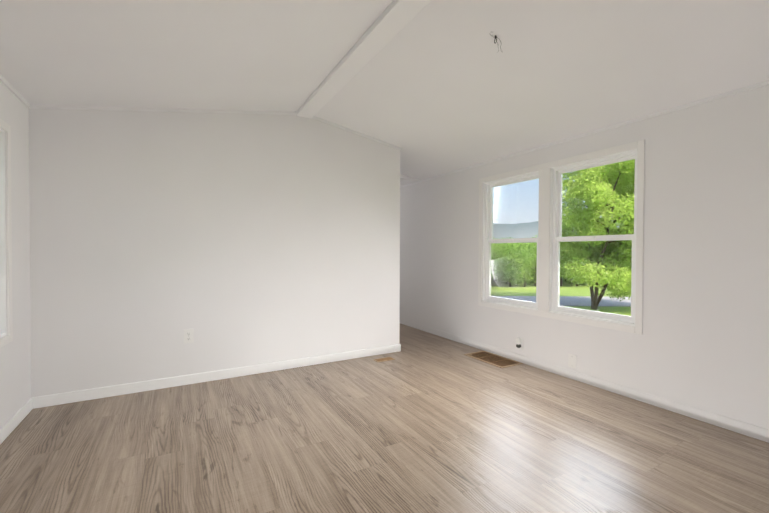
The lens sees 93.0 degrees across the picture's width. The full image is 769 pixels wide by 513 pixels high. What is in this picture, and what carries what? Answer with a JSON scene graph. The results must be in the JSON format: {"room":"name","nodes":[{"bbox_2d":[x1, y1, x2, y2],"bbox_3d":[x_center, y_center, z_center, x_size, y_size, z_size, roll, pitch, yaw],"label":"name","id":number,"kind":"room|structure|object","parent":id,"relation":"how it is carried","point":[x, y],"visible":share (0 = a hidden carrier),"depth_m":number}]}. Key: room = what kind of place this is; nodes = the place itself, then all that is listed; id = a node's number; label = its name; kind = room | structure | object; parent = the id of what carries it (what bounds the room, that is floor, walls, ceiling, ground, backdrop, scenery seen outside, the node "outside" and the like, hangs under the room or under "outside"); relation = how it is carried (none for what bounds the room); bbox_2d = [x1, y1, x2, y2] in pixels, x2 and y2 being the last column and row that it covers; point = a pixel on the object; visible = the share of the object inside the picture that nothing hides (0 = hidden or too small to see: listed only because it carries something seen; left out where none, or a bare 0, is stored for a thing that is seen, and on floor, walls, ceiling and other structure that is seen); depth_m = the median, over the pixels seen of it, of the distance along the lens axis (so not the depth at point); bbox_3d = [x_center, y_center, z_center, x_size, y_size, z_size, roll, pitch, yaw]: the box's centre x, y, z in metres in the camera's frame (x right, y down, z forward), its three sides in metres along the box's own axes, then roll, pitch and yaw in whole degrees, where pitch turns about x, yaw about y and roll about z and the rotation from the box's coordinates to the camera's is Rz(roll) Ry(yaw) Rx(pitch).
{"room":"empty living room","nodes":[
{"label":"empty living room","id":0,"kind":"room"},
{"bbox_2d":[0,81,30,428],"bbox_3d":[-1.085,0.039,0.004,0.100,2.150,6.067,0,1,-30],"label":"wall","id":1,"kind":"structure","parent":0,"point":[15,375],"depth_m":2.37},
{"bbox_2d":[0,119,12,347],"bbox_3d":[-1.926,-0.127,1.487,0.112,1.325,1.688,0,1,-30],"label":"window","id":2,"kind":"structure","parent":1,"relation":"in","point":[3,326],"depth_m":2.20},
{"bbox_2d":[0,397,33,444],"bbox_3d":[-1.010,1.074,-0.006,0.012,0.082,5.947,0,1,-30],"label":"baseboard","id":3,"kind":"structure","parent":1,"relation":"attached to","point":[17,418],"depth_m":2.30},
{"bbox_2d":[28,108,399,396],"bbox_3d":[-1.187,-0.164,3.368,3.062,2.464,0.120,0,1,-30],"label":"wall","id":4,"kind":"structure","parent":0,"point":[234,240],"depth_m":3.09},
{"bbox_2d":[184,329,193,343],"bbox_3d":[-1.637,0.666,3.050,0.072,0.118,0.009,0,1,-30],"label":"outlet","id":5,"kind":"object","parent":4,"relation":"attached to","point":[188,335],"visible":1,"depth_m":3.05},
{"bbox_2d":[34,344,400,408],"bbox_3d":[-1.145,1.028,3.345,3.044,0.082,0.039,0,1,-30],"label":"baseboard","id":6,"kind":"structure","parent":4,"relation":"attached to","point":[122,389],"depth_m":3.08},
{"bbox_2d":[0,323,768,512],"bbox_3d":[-0.541,1.134,3.115,4.124,0.120,11.100,0,1,-30],"label":"floor","id":7,"kind":"structure","parent":0,"point":[424,422],"depth_m":2.07},
{"bbox_2d":[373,357,394,361],"bbox_3d":[-0.004,1.064,3.767,0.205,0.006,0.100,0,1,-30],"label":"floor vent","id":8,"kind":"object","parent":7,"relation":"in","point":[384,359],"visible":0.98,"depth_m":3.76},
{"bbox_2d":[464,351,522,367],"bbox_3d":[1.126,1.065,3.811,0.300,0.013,0.535,0,1,-30],"label":"floor vent","id":9,"kind":"object","parent":7,"relation":"in","point":[494,359],"visible":1,"depth_m":3.79},
{"bbox_2d":[0,0,768,185],"bbox_3d":[-0.532,-1.284,3.082,4.124,0.490,11.100,0,1,-30],"label":"ceiling","id":10,"kind":"structure","parent":0,"point":[431,88],"depth_m":2.23},
{"bbox_2d":[296,0,430,118],"bbox_3d":[0.697,-1.322,0.932,0.145,0.046,5.947,0,1,-30],"label":"ridge beam","id":11,"kind":"structure","parent":10,"relation":"attached to","point":[393,20],"depth_m":2.34},
{"bbox_2d":[0,75,768,187],"bbox_3d":[-0.533,-1.200,3.083,3.924,0.334,10.900,0,1,-30],"label":"batten","id":12,"kind":"object","parent":10,"relation":"attached to","point":[28,105],"visible":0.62,"depth_m":2.90},
{"bbox_2d":[400,174,418,181],"bbox_3d":[0.127,-1.161,5.016,0.861,0.162,0.100,0,1,-30],"label":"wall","id":13,"kind":"structure","parent":0,"point":[401,175],"depth_m":5.12},
{"bbox_2d":[400,85,768,429],"bbox_3d":[1.210,-0.008,4.098,0.100,2.150,10.900,0,1,-30],"label":"wall","id":14,"kind":"structure","parent":0,"point":[701,342],"depth_m":2.57},
{"bbox_2d":[482,170,538,309],"bbox_3d":[1.347,-0.159,3.857,0.099,1.350,0.740,0,1,-30],"label":"window","id":15,"kind":"structure","parent":14,"relation":"in","point":[491,192],"depth_m":4.05},
{"bbox_2d":[515,337,522,349],"bbox_3d":[1.359,0.883,3.696,0.046,0.118,0.072,0,1,-30],"label":"outlet","id":16,"kind":"object","parent":14,"relation":"attached to","point":[519,343],"visible":1,"depth_m":3.68},
{"bbox_2d":[478,140,644,334],"bbox_3d":[1.553,-0.153,3.484,0.112,1.454,1.703,0,1,-30],"label":"window","id":17,"kind":"structure","parent":14,"relation":"in","point":[556,214],"depth_m":3.26},
{"bbox_2d":[568,354,575,368],"bbox_3d":[1.655,0.923,3.216,0.008,0.118,0.072,0,1,-30],"label":"outlet","id":18,"kind":"object","parent":14,"relation":"attached to","point":[571,360],"visible":1,"depth_m":3.21},
{"bbox_2d":[400,319,768,442],"bbox_3d":[1.160,1.030,4.086,0.004,0.075,10.900,0,1,-30],"label":"baseboard","id":19,"kind":"structure","parent":14,"relation":"attached to","point":[749,430],"depth_m":2.84},
{"label":"outside","id":20,"kind":"structure","parent":0,"visible":0},
{"bbox_2d":[494,217,623,238],"bbox_3d":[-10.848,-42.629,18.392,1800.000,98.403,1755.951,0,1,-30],"label":"ridge","id":21,"kind":"object","parent":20,"point":[513,234],"depth_m":844.05},
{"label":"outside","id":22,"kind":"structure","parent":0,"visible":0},
{"bbox_2d":[495,275,630,315],"bbox_3d":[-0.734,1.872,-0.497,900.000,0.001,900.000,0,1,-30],"label":"lawn","id":23,"kind":"structure","parent":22,"point":[573,291],"depth_m":16.96},
{"bbox_2d":[494,235,602,286],"bbox_3d":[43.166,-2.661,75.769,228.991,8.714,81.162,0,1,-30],"label":"tree","id":24,"kind":"object","parent":23,"relation":"on","point":[530,265],"depth_m":19.50},
{"bbox_2d":[498,296,630,306],"bbox_3d":[39.697,1.834,13.301,81.000,0.030,2.700,0,1,1],"label":"road","id":25,"kind":"structure","parent":23,"relation":"on","point":[606,301],"depth_m":13.97},
{"bbox_2d":[560,159,634,308],"bbox_3d":[7.607,-1.254,11.931,4.487,6.079,4.718,0,1,-30],"label":"tree","id":26,"kind":"object","parent":23,"relation":"on","point":[612,203],"depth_m":11.39}
]}

